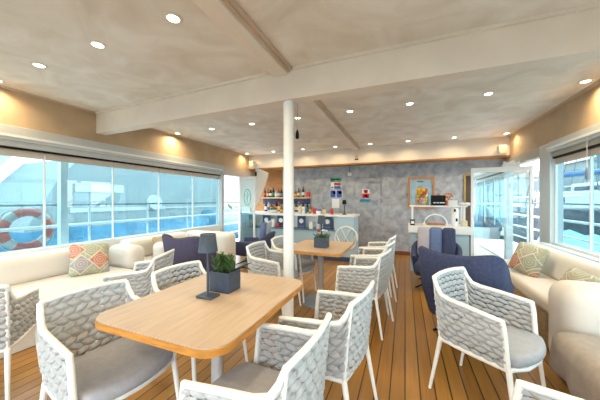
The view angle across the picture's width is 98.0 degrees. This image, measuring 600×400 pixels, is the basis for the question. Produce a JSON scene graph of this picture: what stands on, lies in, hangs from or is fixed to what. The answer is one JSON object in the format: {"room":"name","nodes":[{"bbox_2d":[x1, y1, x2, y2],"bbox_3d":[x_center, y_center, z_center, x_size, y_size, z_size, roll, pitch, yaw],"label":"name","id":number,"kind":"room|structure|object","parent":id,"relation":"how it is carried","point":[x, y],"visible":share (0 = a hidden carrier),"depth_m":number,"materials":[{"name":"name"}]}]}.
{"room":"ship interior","nodes":[
{"label":"ship interior","id":0,"kind":"room"},
{"bbox_2d":[0,224,219,256],"bbox_3d":[-3.500,0.990,3.060,0.120,0.740,7.660,0,0,22],"label":"sill","id":1,"kind":"structure","parent":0,"point":[216,227],"depth_m":4.13,"materials":[{"name":"white paint"}]},
{"bbox_2d":[0,87,253,171],"bbox_3d":[-3.217,-1.097,3.803,0.150,0.445,9.250,0,0,22],"label":"wall","id":2,"kind":"structure","parent":0,"point":[18,109],"depth_m":3.82,"materials":[{"name":"paint"}]},
{"bbox_2d":[0,123,222,247],"bbox_3d":[-3.454,-0.128,3.046,0.175,1.495,7.668,0,0,22],"label":"window","id":3,"kind":"structure","parent":2,"relation":"in","point":[15,141],"depth_m":3.92,"materials":[{"name":"white metal"}]},
{"bbox_2d":[0,85,248,155],"bbox_3d":[-3.135,-1.311,3.770,0.025,0.018,9.250,0,0,22],"label":"trim","id":4,"kind":"structure","parent":2,"relation":"attached to","point":[5,87],"depth_m":3.65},
{"bbox_2d":[224,166,254,176],"bbox_3d":[-1.740,-0.767,7.399,0.140,0.214,1.474,0,0,22],"label":"trim","id":5,"kind":"structure","parent":2,"relation":"attached to","point":[229,171],"depth_m":7.23,"materials":[{"name":"beige paint"}]},
{"bbox_2d":[0,244,569,399],"bbox_3d":[0.284,1.410,3.794,6.450,0.100,11.850,0,0,22],"label":"floor","id":6,"kind":"structure","parent":0,"point":[402,362],"depth_m":2.15,"materials":[{"name":"brown wood"}]},
{"bbox_2d":[0,284,40,399],"bbox_3d":[-2.212,0.948,1.776,0.558,0.828,0.581,0,0,-32],"label":"woven armchair","id":7,"kind":"object","parent":6,"relation":"on","point":[14,326],"visible":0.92,"depth_m":1.73,"materials":[{"name":"grey wicker"}]},
{"bbox_2d":[36,279,179,399],"bbox_3d":[-1.070,0.948,1.481,0.581,0.828,0.558,0,0,27],"label":"woven armchair","id":8,"kind":"object","parent":6,"relation":"on","point":[119,368],"visible":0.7,"depth_m":1.43,"materials":[{"name":"white metal"}]},
{"bbox_2d":[45,337,172,399],"bbox_3d":[-1.032,0.924,1.461,0.494,0.080,0.460,0,0,27],"label":"seat cushion","id":9,"kind":"object","parent":8,"relation":"on","point":[119,368],"depth_m":1.38,"materials":[{"name":"grey fabric"}]},
{"bbox_2d":[0,230,235,358],"bbox_3d":[-2.963,0.993,2.493,1.240,0.735,6.210,0,0,22],"label":"window bench","id":10,"kind":"object","parent":6,"relation":"on","point":[48,270],"visible":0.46,"depth_m":3.11,"materials":[{"name":"beige fabric"}]},
{"bbox_2d":[0,247,69,285],"bbox_3d":[-3.270,0.795,2.946,0.321,0.310,1.900,0,0,22],"label":"cushion","id":11,"kind":"object","parent":10,"relation":"on","point":[19,269],"depth_m":3.03,"materials":[{"name":"beige fabric"}]},
{"bbox_2d":[0,266,137,314],"bbox_3d":[-2.886,1.015,2.791,1.060,0.154,1.900,0,0,22],"label":"seat cushion","id":12,"kind":"object","parent":10,"relation":"on","point":[51,285],"depth_m":2.93,"materials":[{"name":"beige fabric"}]},
{"bbox_2d":[68,243,109,276],"bbox_3d":[-2.703,0.760,3.353,0.419,0.400,0.238,0,0,-43],"label":"throw pillow","id":13,"kind":"object","parent":10,"relation":"on","point":[85,259],"visible":0.94,"depth_m":3.29,"materials":[{"name":"multicoloured fabric"}]},
{"bbox_2d":[119,232,187,256],"bbox_3d":[-2.568,0.795,4.690,0.321,0.310,1.220,0,0,22],"label":"cushion","id":14,"kind":"object","parent":10,"relation":"on","point":[146,242],"depth_m":4.36,"materials":[{"name":"beige fabric"}]},
{"bbox_2d":[153,241,163,256],"bbox_3d":[-2.106,0.790,4.137,0.260,0.280,0.400,0,0,22],"label":"cushion","id":15,"kind":"object","parent":10,"relation":"on","point":[158,249],"depth_m":3.95,"materials":[{"name":"beige fabric"}]},
{"bbox_2d":[138,250,220,269],"bbox_3d":[-2.183,1.015,4.535,1.060,0.154,1.220,0,0,22],"label":"seat cushion","id":16,"kind":"object","parent":10,"relation":"on","point":[147,257],"depth_m":4.29,"materials":[{"name":"beige fabric"}]},
{"bbox_2d":[95,249,174,341],"bbox_3d":[-1.643,0.948,2.658,0.581,0.828,0.558,0,0,-4],"label":"woven armchair","id":17,"kind":"object","parent":6,"relation":"on","point":[141,287],"visible":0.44,"depth_m":2.44,"materials":[{"name":"grey wicker"}]},
{"bbox_2d":[95,272,302,396],"bbox_3d":[-0.527,0.985,1.662,0.840,0.750,1.030,0,0,22],"label":"dining table","id":18,"kind":"object","parent":6,"relation":"on","point":[172,318],"visible":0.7,"depth_m":1.39,"materials":[{"name":"brown wood"}]},
{"bbox_2d":[196,233,219,299],"bbox_3d":[-0.579,0.410,1.640,0.120,0.397,0.120,0,0,22],"label":"table lamp","id":19,"kind":"object","parent":18,"relation":"on","point":[207,242],"visible":1,"depth_m":1.61,"materials":[{"name":"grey metal"}]},
{"bbox_2d":[210,251,250,293],"bbox_3d":[-0.469,0.482,1.760,0.296,0.254,0.193,0,0,22],"label":"succulent planter","id":20,"kind":"object","parent":18,"relation":"on","point":[225,279],"visible":0.99,"depth_m":1.73,"materials":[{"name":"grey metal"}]},
{"bbox_2d":[162,234,235,281],"bbox_3d":[-1.432,0.909,3.785,0.739,0.897,0.948,0,0,26],"label":"lounge chair","id":21,"kind":"object","parent":6,"relation":"on","point":[186,249],"visible":0.41,"depth_m":3.36,"materials":[{"name":"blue fabric"}]},
{"bbox_2d":[151,260,247,398],"bbox_3d":[-0.776,0.948,2.037,0.582,0.828,0.558,0,0,26],"label":"woven armchair","id":22,"kind":"object","parent":6,"relation":"on","point":[155,286],"visible":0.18,"depth_m":2.12,"materials":[{"name":"grey wicker"}]},
{"bbox_2d":[217,166,223,231],"bbox_3d":[-2.037,0.243,6.664,0.160,2.234,0.100,0,0,22],"label":"column","id":23,"kind":"structure","parent":6,"relation":"on","point":[221,177],"depth_m":6.62,"materials":[{"name":"white metal"}]},
{"bbox_2d":[239,164,268,240],"bbox_3d":[-1.194,0.225,6.863,0.495,2.250,0.682,0,0,22],"label":"door","id":24,"kind":"structure","parent":6,"relation":"on","point":[247,185],"depth_m":6.58,"materials":[{"name":"white paint"}]},
{"bbox_2d":[179,312,331,399],"bbox_3d":[-0.183,0.948,1.163,0.582,0.828,0.558,0,0,25],"label":"woven armchair","id":25,"kind":"object","parent":6,"relation":"on","point":[256,380],"visible":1,"depth_m":1.14,"materials":[{"name":"grey wicker"}]},
{"bbox_2d":[197,362,308,399],"bbox_3d":[-0.221,0.924,1.182,0.494,0.080,0.460,0,0,25],"label":"seat cushion","id":26,"kind":"object","parent":25,"relation":"on","point":[250,377],"depth_m":1.30,"materials":[{"name":"grey fabric"}]},
{"bbox_2d":[236,221,275,264],"bbox_3d":[-1.013,0.909,5.654,0.916,0.898,0.753,0,0,10],"label":"lounge chair","id":27,"kind":"object","parent":6,"relation":"on","point":[265,234],"visible":0.63,"depth_m":5.38,"materials":[{"name":"blue fabric"}]},
{"bbox_2d":[259,222,266,238],"bbox_3d":[-0.777,0.710,5.420,0.151,0.500,0.190,0,0,10],"label":"cushion","id":28,"kind":"object","parent":27,"relation":"on","point":[263,228],"depth_m":5.34,"materials":[{"name":"blue fabric"}]},
{"bbox_2d":[246,241,300,315],"bbox_3d":[-0.311,0.948,3.189,0.581,0.828,0.558,0,0,20],"label":"woven armchair","id":29,"kind":"object","parent":6,"relation":"on","point":[267,266],"visible":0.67,"depth_m":3.14,"materials":[{"name":"grey wicker"}]},
{"bbox_2d":[261,268,298,278],"bbox_3d":[-0.271,0.924,3.174,0.494,0.080,0.460,0,0,20],"label":"seat cushion","id":30,"kind":"object","parent":29,"relation":"on","point":[296,274],"depth_m":3.18,"materials":[{"name":"grey fabric"}]},
{"bbox_2d":[283,100,293,325],"bbox_3d":[-0.118,0.175,2.689,0.170,2.369,0.170,0,0,22],"label":"pole","id":31,"kind":"object","parent":6,"relation":"on","point":[288,105],"visible":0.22,"depth_m":2.65,"materials":[{"name":"white metal"}]},
{"bbox_2d":[271,235,316,302],"bbox_3d":[-0.078,0.948,3.741,0.581,0.828,0.558,0,0,21],"label":"woven armchair","id":32,"kind":"object","parent":6,"relation":"on","point":[305,266],"visible":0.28,"depth_m":3.61,"materials":[{"name":"grey wicker"}]},
{"bbox_2d":[298,259,314,271],"bbox_3d":[-0.038,0.924,3.725,0.494,0.080,0.460,0,0,21],"label":"seat cushion","id":33,"kind":"object","parent":32,"relation":"on","point":[307,265],"depth_m":3.60,"materials":[{"name":"grey fabric"}]},
{"bbox_2d":[242,212,359,261],"bbox_3d":[-0.035,0.847,6.478,3.032,1.026,0.670,0,0,22],"label":"bar counter","id":34,"kind":"object","parent":6,"relation":"on","point":[344,227],"depth_m":6.05,"materials":[{"name":"white paint"}]},
{"bbox_2d":[242,212,359,216],"bbox_3d":[-0.066,0.354,6.490,2.965,0.040,0.670,0,0,22],"label":"countertop","id":35,"kind":"structure","parent":34,"relation":"on","point":[246,213],"depth_m":6.12,"materials":[{"name":"white paint"}]},
{"bbox_2d":[297,216,305,227],"bbox_3d":[0.035,0.524,6.237,0.200,0.290,0.028,0,0,22],"label":"display card","id":36,"kind":"object","parent":34,"relation":"on","point":[301,220],"visible":0.94,"depth_m":6.23,"materials":[{"name":"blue paper"}]},
{"bbox_2d":[323,217,331,228],"bbox_3d":[0.632,0.524,5.996,0.200,0.290,0.028,0,0,22],"label":"display card","id":37,"kind":"object","parent":34,"relation":"on","point":[328,225],"visible":0.71,"depth_m":5.98,"materials":[{"name":"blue paper"}]},
{"bbox_2d":[294,240,353,308],"bbox_3d":[0.276,0.985,3.479,0.740,0.750,0.880,0,0,22],"label":"dining table","id":38,"kind":"object","parent":6,"relation":"on","point":[306,247],"visible":0.61,"depth_m":3.42,"materials":[{"name":"brown wood"}]},
{"bbox_2d":[317,215,325,234],"bbox_3d":[0.295,0.410,3.568,0.120,0.397,0.120,0,0,-7],"label":"table lamp","id":39,"kind":"object","parent":38,"relation":"on","point":[321,218],"visible":0.77,"depth_m":3.53,"materials":[{"name":"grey metal"}]},
{"bbox_2d":[314,229,329,247],"bbox_3d":[0.286,0.492,3.382,0.269,0.234,0.148,0,0,22],"label":"flower planter","id":40,"kind":"object","parent":38,"relation":"on","point":[320,241],"visible":1,"depth_m":3.33,"materials":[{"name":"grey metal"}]},
{"bbox_2d":[275,280,377,399],"bbox_3d":[0.161,0.948,1.695,0.582,0.828,0.558,0,0,30],"label":"woven armchair","id":41,"kind":"object","parent":6,"relation":"on","point":[348,342],"visible":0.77,"depth_m":1.48,"materials":[{"name":"grey wicker"}]},
{"bbox_2d":[282,318,356,373],"bbox_3d":[0.124,0.924,1.717,0.494,0.080,0.460,0,0,30],"label":"seat cushion","id":42,"kind":"object","parent":41,"relation":"on","point":[333,366],"depth_m":1.42,"materials":[{"name":"grey fabric"}]},
{"bbox_2d":[333,248,393,339],"bbox_3d":[0.685,0.948,2.875,0.581,0.828,0.558,0,0,32],"label":"woven armchair","id":43,"kind":"object","parent":6,"relation":"on","point":[352,282],"visible":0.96,"depth_m":2.67,"materials":[{"name":"grey wicker"}]},
{"bbox_2d":[334,274,379,293],"bbox_3d":[0.649,0.924,2.898,0.494,0.080,0.460,0,0,32],"label":"seat cushion","id":44,"kind":"object","parent":43,"relation":"on","point":[358,289],"depth_m":2.68,"materials":[{"name":"grey fabric"}]},
{"bbox_2d":[345,241,396,314],"bbox_3d":[0.928,0.948,3.424,0.582,0.828,0.558,0,0,31],"label":"woven armchair","id":45,"kind":"object","parent":6,"relation":"on","point":[366,251],"visible":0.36,"depth_m":3.28,"materials":[{"name":"grey wicker"}]},
{"bbox_2d":[358,235,397,297],"bbox_3d":[1.152,0.948,3.980,0.582,0.828,0.558,0,0,30],"label":"woven armchair","id":46,"kind":"object","parent":6,"relation":"on","point":[370,244],"visible":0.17,"depth_m":3.83,"materials":[{"name":"grey wicker"}]},
{"bbox_2d":[410,226,461,287],"bbox_3d":[2.149,0.909,4.145,0.753,0.898,0.916,0,0,30],"label":"lounge chair","id":47,"kind":"object","parent":6,"relation":"on","point":[436,239],"visible":0.55,"depth_m":4.32,"materials":[{"name":"blue fabric"}]},
{"bbox_2d":[414,257,419,273],"bbox_3d":[2.085,1.020,4.034,0.530,0.170,0.660,0,0,30],"label":"seat cushion","id":48,"kind":"object","parent":47,"relation":"on","point":[416,261],"depth_m":3.88,"materials":[{"name":"blue fabric"}]},
{"bbox_2d":[417,226,429,254],"bbox_3d":[2.120,0.710,4.475,0.190,0.500,0.151,0,0,30],"label":"cushion","id":49,"kind":"object","parent":47,"relation":"on","point":[423,236],"depth_m":4.44,"materials":[{"name":"grey fabric"}]},
{"bbox_2d":[430,227,441,252],"bbox_3d":[2.291,0.710,4.392,0.190,0.500,0.151,0,0,30],"label":"cushion","id":50,"kind":"object","parent":47,"relation":"on","point":[435,232],"depth_m":4.35,"materials":[{"name":"blue fabric"}]},
{"bbox_2d":[442,228,455,254],"bbox_3d":[2.449,0.710,4.286,0.190,0.500,0.151,0,0,30],"label":"cushion","id":51,"kind":"object","parent":47,"relation":"on","point":[448,234],"depth_m":4.25,"materials":[{"name":"blue fabric"}]},
{"bbox_2d":[408,205,471,270],"bbox_3d":[2.665,0.735,5.077,1.032,1.250,0.650,0,0,22],"label":"counter","id":52,"kind":"object","parent":6,"relation":"on","point":[462,233],"depth_m":4.92,"materials":[{"name":"white paint"}]},
{"bbox_2d":[431,195,445,205],"bbox_3d":[2.752,0.009,5.197,0.250,0.200,0.163,0,0,22],"label":"box","id":53,"kind":"object","parent":52,"relation":"on","point":[436,200],"visible":0.94,"depth_m":5.12,"materials":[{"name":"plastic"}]},
{"bbox_2d":[410,205,467,206],"bbox_3d":[2.741,0.122,5.224,1.000,0.025,0.300,0,0,22],"label":"shelf","id":54,"kind":"object","parent":52,"relation":"attached to","point":[410,205],"depth_m":5.16,"materials":[{"name":"white paint"}]},
{"bbox_2d":[408,223,471,234],"bbox_3d":[2.666,0.553,5.077,1.030,0.131,0.650,0,0,22],"label":"countertop","id":55,"kind":"structure","parent":52,"relation":"on","point":[460,230],"depth_m":4.80,"materials":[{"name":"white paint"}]},
{"bbox_2d":[452,208,457,225],"bbox_3d":[2.893,0.320,4.861,0.110,0.335,0.131,0,0,22],"label":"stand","id":56,"kind":"object","parent":52,"relation":"on","point":[454,210],"visible":0.96,"depth_m":4.82,"materials":[{"name":"white plastic"}]},
{"bbox_2d":[418,246,514,330],"bbox_3d":[1.706,0.909,2.645,0.948,0.897,0.739,0,0,-40],"label":"lounge chair","id":57,"kind":"object","parent":6,"relation":"on","point":[492,271],"visible":0.41,"depth_m":2.27,"materials":[{"name":"blue fabric"}]},
{"bbox_2d":[428,266,546,399],"bbox_3d":[1.288,0.948,1.788,0.558,0.828,0.581,0,0,-34],"label":"woven armchair","id":58,"kind":"object","parent":6,"relation":"on","point":[483,336],"visible":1,"depth_m":1.74,"materials":[{"name":"grey wicker"}]},
{"bbox_2d":[442,316,546,367],"bbox_3d":[1.311,0.924,1.752,0.460,0.080,0.494,0,0,-34],"label":"seat cushion","id":59,"kind":"object","parent":58,"relation":"on","point":[527,349],"depth_m":1.65,"materials":[{"name":"grey fabric"}]},
{"bbox_2d":[471,166,534,255],"bbox_3d":[3.463,0.390,4.479,0.878,1.920,0.106,0,0,25],"label":"door","id":60,"kind":"structure","parent":6,"relation":"on","point":[512,168],"depth_m":4.45,"materials":[{"name":"white paint"}]},
{"bbox_2d":[502,160,519,166],"bbox_3d":[3.608,-0.626,4.458,0.260,0.110,0.010,0,0,22],"label":"paper notice","id":61,"kind":"object","parent":60,"relation":"on","point":[511,163],"visible":1,"depth_m":4.46,"materials":[{"name":"white paper"}]},
{"bbox_2d":[512,379,584,399],"bbox_3d":[0.774,0.948,0.698,0.558,0.828,0.581,0,0,-44],"label":"woven armchair","id":62,"kind":"object","parent":6,"relation":"on","point":[521,387],"visible":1,"depth_m":0.96,"materials":[{"name":"grey wicker"}]},
{"bbox_2d":[539,144,562,244],"bbox_3d":[3.839,0.256,3.989,0.160,2.209,0.330,0,0,22],"label":"column","id":63,"kind":"structure","parent":6,"relation":"on","point":[546,161],"depth_m":3.90,"materials":[{"name":"white paint"}]},
{"bbox_2d":[504,242,599,343],"bbox_3d":[2.956,0.990,3.041,0.790,0.740,2.050,0,0,22],"label":"window bench","id":64,"kind":"object","parent":6,"relation":"on","point":[560,259],"visible":0.38,"depth_m":2.86,"materials":[{"name":"beige fabric"}]},
{"bbox_2d":[508,242,549,277],"bbox_3d":[2.822,0.735,3.229,0.234,0.394,0.394,0,0,3],"label":"throw pillow","id":65,"kind":"object","parent":64,"relation":"on","point":[527,259],"visible":0.95,"depth_m":3.15,"materials":[{"name":"fabric"}]},
{"bbox_2d":[504,259,557,312],"bbox_3d":[2.953,0.990,3.047,0.780,0.150,2.040,0,0,22],"label":"seat cushion","id":66,"kind":"object","parent":64,"relation":"on","point":[535,289],"depth_m":2.87,"materials":[{"name":"beige fabric"}]},
{"bbox_2d":[525,242,599,280],"bbox_3d":[3.126,0.780,2.977,0.387,0.320,2.040,0,0,22],"label":"cushion","id":67,"kind":"object","parent":64,"relation":"on","point":[560,259],"depth_m":2.94,"materials":[{"name":"beige fabric"}]},
{"bbox_2d":[560,267,599,282],"bbox_3d":[2.431,0.765,2.287,0.203,0.300,0.308,0,0,18],"label":"throw pillow","id":68,"kind":"object","parent":64,"relation":"on","point":[572,273],"visible":0.31,"depth_m":2.26,"materials":[{"name":"beige fabric"}]},
{"bbox_2d":[548,280,599,399],"bbox_3d":[2.078,0.995,1.219,1.067,0.710,1.905,0,0,22],"label":"sofa","id":69,"kind":"object","parent":6,"relation":"on","point":[573,306],"visible":1,"depth_m":1.82,"materials":[{"name":"fabric"}]},
{"bbox_2d":[548,332,599,399],"bbox_3d":[2.000,1.083,1.027,1.067,0.346,1.490,0,0,22],"label":"seat cushion","id":70,"kind":"object","parent":69,"relation":"on","point":[574,358],"depth_m":1.61,"materials":[{"name":"beige fabric"}]},
{"bbox_2d":[0,0,599,155],"bbox_3d":[0.284,-1.380,3.794,6.950,0.120,11.850,0,0,22],"label":"ceiling","id":71,"kind":"structure","parent":0,"point":[146,56],"depth_m":2.54,"materials":[{"name":"paint"}]},
{"bbox_2d":[29,62,47,68],"bbox_3d":[-2.552,-1.316,2.549,0.132,0.006,0.132,0,0,22],"label":"recessed light","id":72,"kind":"object","parent":71,"relation":"in","point":[36,64],"visible":1,"depth_m":2.54,"materials":[{"name":"beige"}]},
{"bbox_2d":[88,40,106,48],"bbox_3d":[-1.718,-1.316,2.212,0.132,0.006,0.132,0,0,22],"label":"recessed light","id":73,"kind":"object","parent":71,"relation":"in","point":[99,45],"visible":1,"depth_m":2.20,"materials":[{"name":"beige"}]},
{"bbox_2d":[163,12,182,24],"bbox_3d":[-0.920,-1.316,1.891,0.132,0.006,0.132,0,0,22],"label":"recessed light","id":74,"kind":"object","parent":71,"relation":"in","point":[171,17],"visible":1,"depth_m":1.89,"materials":[{"name":"beige"}]},
{"bbox_2d":[192,0,359,150],"bbox_3d":[-0.249,-1.288,2.445,0.210,0.061,8.950,0,0,22],"label":"ceiling beam","id":75,"kind":"structure","parent":71,"relation":"attached to","point":[228,15],"depth_m":2.12,"materials":[{"name":"paint"}]},
{"bbox_2d":[95,2,599,113],"bbox_3d":[-0.190,-1.306,2.661,6.262,0.027,0.084,0,0,23],"label":"trim","id":76,"kind":"structure","parent":71,"relation":"attached to","point":[596,5],"depth_m":2.19,"materials":[{"name":"paint"}]},
{"bbox_2d":[96,8,599,134],"bbox_3d":[-0.145,-1.165,2.733,6.352,0.309,0.199,0,0,23],"label":"ceiling beam","id":77,"kind":"structure","parent":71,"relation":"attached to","point":[574,37],"depth_m":2.25,"materials":[{"name":"paint"}]},
{"bbox_2d":[250,159,503,251],"bbox_3d":[1.474,0.020,6.975,6.479,2.680,0.140,0,0,22],"label":"wall","id":78,"kind":"structure","parent":0,"point":[377,221],"depth_m":6.65,"materials":[{"name":"grey paint"}]},
{"bbox_2d":[261,197,311,203],"bbox_3d":[-0.458,0.018,7.545,1.610,0.205,0.235,0,0,22],"label":"shelf","id":79,"kind":"object","parent":78,"relation":"attached to","point":[306,200],"visible":0.69,"depth_m":7.53,"materials":[{"name":"brown wood"}]},
{"bbox_2d":[330,190,341,197],"bbox_3d":[0.981,-0.164,7.093,0.342,0.212,0.007,0,0,22],"label":"wall sign","id":80,"kind":"object","parent":78,"relation":"attached to","point":[333,193],"visible":1,"depth_m":7.09,"materials":[{"name":"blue paper"}]},
{"bbox_2d":[345,178,380,213],"bbox_3d":[1.637,0.401,6.792,0.926,1.919,0.076,0,0,22],"label":"door","id":81,"kind":"structure","parent":78,"relation":"in","point":[370,179],"depth_m":6.76,"materials":[{"name":"paint"}]},
{"bbox_2d":[362,189,369,197],"bbox_3d":[1.715,-0.160,6.797,0.194,0.236,0.007,0,0,22],"label":"warning sign","id":82,"kind":"object","parent":81,"relation":"attached to","point":[365,192],"visible":1,"depth_m":6.79,"materials":[{"name":"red paper"}]},
{"bbox_2d":[249,137,509,168],"bbox_3d":[1.472,-1.129,6.743,6.349,0.379,0.289,0,0,22],"label":"trim","id":83,"kind":"structure","parent":78,"relation":"attached to","point":[486,146],"depth_m":6.26,"materials":[{"name":"paint"}]},
{"bbox_2d":[249,155,509,170],"bbox_3d":[1.471,-0.922,6.741,6.349,0.034,0.294,0,0,22],"label":"trim","id":84,"kind":"structure","parent":78,"relation":"attached to","point":[497,156],"depth_m":6.29,"materials":[{"name":"brown wood"}]},
{"bbox_2d":[408,177,433,208],"bbox_3d":[2.923,-0.169,6.298,0.578,0.757,0.029,0,0,22],"label":"framed poster","id":85,"kind":"object","parent":78,"relation":"attached to","point":[414,183],"visible":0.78,"depth_m":6.31,"materials":[{"name":"orange wood"}]},
{"bbox_2d":[410,179,431,204],"bbox_3d":[2.927,-0.169,6.307,0.488,0.667,0.011,0,0,22],"label":"print","id":86,"kind":"object","parent":85,"relation":"attached to","point":[415,184],"depth_m":6.31,"materials":[{"name":"multicoloured paper"}]},
{"bbox_2d":[464,174,470,255],"bbox_3d":[3.842,0.385,5.928,0.195,1.950,0.029,0,0,22],"label":"door","id":87,"kind":"structure","parent":78,"relation":"in","point":[467,177],"depth_m":5.93,"materials":[{"name":"wood"}]},
{"bbox_2d":[504,172,512,259],"bbox_3d":[4.477,0.336,5.597,0.120,2.049,0.130,0,0,22],"label":"trim","id":88,"kind":"structure","parent":78,"relation":"attached to","point":[508,176],"depth_m":5.54,"materials":[{"name":"white metal"}]},
{"bbox_2d":[504,84,599,160],"bbox_3d":[3.289,-1.085,2.556,0.150,0.470,11.800,0,0,22],"label":"wall","id":89,"kind":"structure","parent":0,"point":[582,112],"depth_m":3.64,"materials":[{"name":"paint"}]},
{"bbox_2d":[474,161,503,224],"bbox_3d":[4.961,-0.115,6.873,0.175,1.470,2.558,0,0,22],"label":"window","id":90,"kind":"structure","parent":89,"relation":"in","point":[480,177],"depth_m":7.04,"materials":[{"name":"white metal"}]},
{"bbox_2d":[497,145,506,154],"bbox_3d":[4.154,-1.024,5.377,0.140,0.180,0.228,0,0,22],"label":"wall speaker","id":91,"kind":"object","parent":89,"relation":"attached to","point":[501,149],"visible":1,"depth_m":5.28},
{"bbox_2d":[505,147,538,164],"bbox_3d":[4.201,-0.769,4.913,0.120,0.159,1.644,0,0,22],"label":"trim","id":92,"kind":"structure","parent":89,"relation":"attached to","point":[533,155],"depth_m":4.63,"materials":[{"name":"grey metal"}]},
{"bbox_2d":[507,79,599,137],"bbox_3d":[2.720,-1.309,1.411,0.050,0.022,9.250,0,0,22],"label":"trim","id":93,"kind":"structure","parent":89,"relation":"attached to","point":[597,82],"depth_m":3.58,"materials":[{"name":"beige wood"}]},
{"bbox_2d":[546,122,599,251],"bbox_3d":[2.384,-0.115,0.478,0.175,1.470,7.268,0,0,22],"label":"window","id":94,"kind":"structure","parent":89,"relation":"in","point":[584,143],"depth_m":3.22,"materials":[{"name":"white metal"}]},
{"bbox_2d":[553,242,599,258],"bbox_3d":[2.426,0.990,0.456,0.120,0.740,7.260,0,0,22],"label":"sill","id":95,"kind":"structure","parent":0,"point":[585,251],"depth_m":3.33,"materials":[{"name":"white paint"}]},
{"label":"outside","id":96,"kind":"structure","parent":0,"visible":0},
{"bbox_3d":[37.380,3.910,92.751,320.000,0.100,320.000,0,0,22],"label":"sea","id":97,"kind":"object","parent":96,"visible":0},
{"bbox_2d":[0,155,11,165],"bbox_3d":[-19.131,-0.890,8.839,3.903,9.500,14.093,0,0,22],"label":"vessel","id":98,"kind":"object","parent":97,"relation":"on","point":[3,159],"visible":0.02,"depth_m":13.65,"materials":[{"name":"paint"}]},
{"bbox_2d":[0,216,208,251],"bbox_3d":[-5.438,2.272,8.445,2.266,3.175,7.200,0,0,22],"label":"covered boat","id":99,"kind":"object","parent":97,"relation":"on","point":[76,233],"visible":0.07,"depth_m":7.72,"materials":[{"name":"blue"}]},
{"bbox_2d":[0,161,247,232],"bbox_3d":[-8.235,0.835,23.373,5.250,6.050,26.800,0,0,22],"label":"ship","id":100,"kind":"object","parent":97,"relation":"on","point":[88,184],"visible":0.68,"depth_m":13.36,"materials":[{"name":"white paint"}]},
{"bbox_2d":[201,208,249,238],"bbox_3d":[-3.321,2.164,15.570,2.472,3.391,7.200,0,0,22],"label":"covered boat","id":101,"kind":"object","parent":97,"relation":"on","point":[228,218],"visible":0.09,"depth_m":13.22,"materials":[{"name":"white"}]},
{"bbox_2d":[474,205,501,239],"bbox_3d":[12.490,2.110,18.686,2.678,3.499,6.000,0,0,22],"label":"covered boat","id":102,"kind":"object","parent":97,"relation":"on","point":[482,230],"visible":0.3,"depth_m":16.04,"materials":[{"name":"white"}]},
{"bbox_2d":[474,171,526,240],"bbox_3d":[20.683,-2.090,27.244,3.400,11.900,10.000,0,0,5],"label":"boat","id":103,"kind":"object","parent":97,"relation":"on","point":[490,205],"visible":0.23,"depth_m":25.23,"materials":[{"name":"paint"}]},
{"bbox_2d":[513,161,599,242],"bbox_3d":[11.896,-2.390,11.594,2.720,12.500,8.000,0,0,19],"label":"boat","id":104,"kind":"object","parent":97,"relation":"on","point":[570,212],"visible":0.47,"depth_m":10.27,"materials":[{"name":"paint"}]},
{"bbox_2d":[537,229,599,251],"bbox_3d":[7.370,2.353,6.517,2.266,3.013,5.200,0,0,22],"label":"covered boat","id":105,"kind":"object","parent":97,"relation":"on","point":[569,232],"visible":0.09,"depth_m":6.83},
{"bbox_2d":[564,154,599,191],"bbox_3d":[18.425,-2.740,15.755,3.740,13.200,11.000,0,0,22],"label":"boat","id":106,"kind":"object","parent":97,"relation":"on","point":[583,186],"visible":0.11,"depth_m":16.22,"materials":[{"name":"paint"}]},
{"bbox_3d":[35.593,3.210,48.189,150.000,1.300,24.000,0,0,22],"label":"quay","id":107,"kind":"object","parent":97,"relation":"on","visible":0},
{"bbox_2d":[474,171,538,206],"bbox_3d":[33.170,-1.400,44.852,12.600,7.920,8.600,0,0,22],"label":"building","id":108,"kind":"structure","parent":107,"relation":"on","point":[518,188],"depth_m":41.00,"materials":[{"name":"white"}]},
{"bbox_2d":[564,156,596,191],"bbox_3d":[45.408,-2.240,37.764,10.600,9.600,8.600,0,0,22],"label":"building","id":109,"kind":"structure","parent":107,"relation":"on","point":[581,164],"depth_m":37.60,"materials":[{"name":"white"}]},
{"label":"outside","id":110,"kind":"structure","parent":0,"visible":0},
{"bbox_3d":[-3.357,1.495,5.126,1.140,0.230,15.000,0,0,22],"label":"deck","id":111,"kind":"object","parent":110,"visible":0},
{"bbox_2d":[57,161,68,244],"bbox_3d":[-3.825,-0.070,4.206,0.180,2.900,0.180,0,0,22],"label":"post","id":112,"kind":"object","parent":111,"relation":"on","point":[62,167],"visible":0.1,"depth_m":4.17,"materials":[{"name":"metal"}]},
{"bbox_2d":[0,202,249,240],"bbox_3d":[-3.327,0.722,5.923,0.052,1.317,12.500,0,0,22],"label":"deck railing","id":113,"kind":"object","parent":111,"relation":"on","point":[89,223],"visible":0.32,"depth_m":4.91,"materials":[{"name":"metal"}]},
{"bbox_2d":[0,206,56,250],"bbox_3d":[-4.194,0.453,4.004,0.122,0.754,0.754,0,0,22],"label":"lifebuoy","id":114,"kind":"object","parent":113,"relation":"hanging from","point":[8,219],"visible":0.85,"depth_m":3.92,"materials":[{"name":"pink plastic"}]},
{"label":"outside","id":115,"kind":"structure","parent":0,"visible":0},
{"bbox_2d":[474,239,518,258],"bbox_3d":[3.859,1.495,2.218,1.200,0.230,15.000,0,0,22],"label":"deck","id":116,"kind":"object","parent":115,"point":[494,246],"visible":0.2,"depth_m":7.90,"materials":[{"name":"white"}]},
{"bbox_2d":[513,202,599,249],"bbox_3d":[4.464,0.722,2.783,0.052,1.317,12.500,0,0,22],"label":"deck railing","id":117,"kind":"object","parent":116,"relation":"on","point":[527,203],"visible":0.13,"depth_m":5.29,"materials":[{"name":"metal"}]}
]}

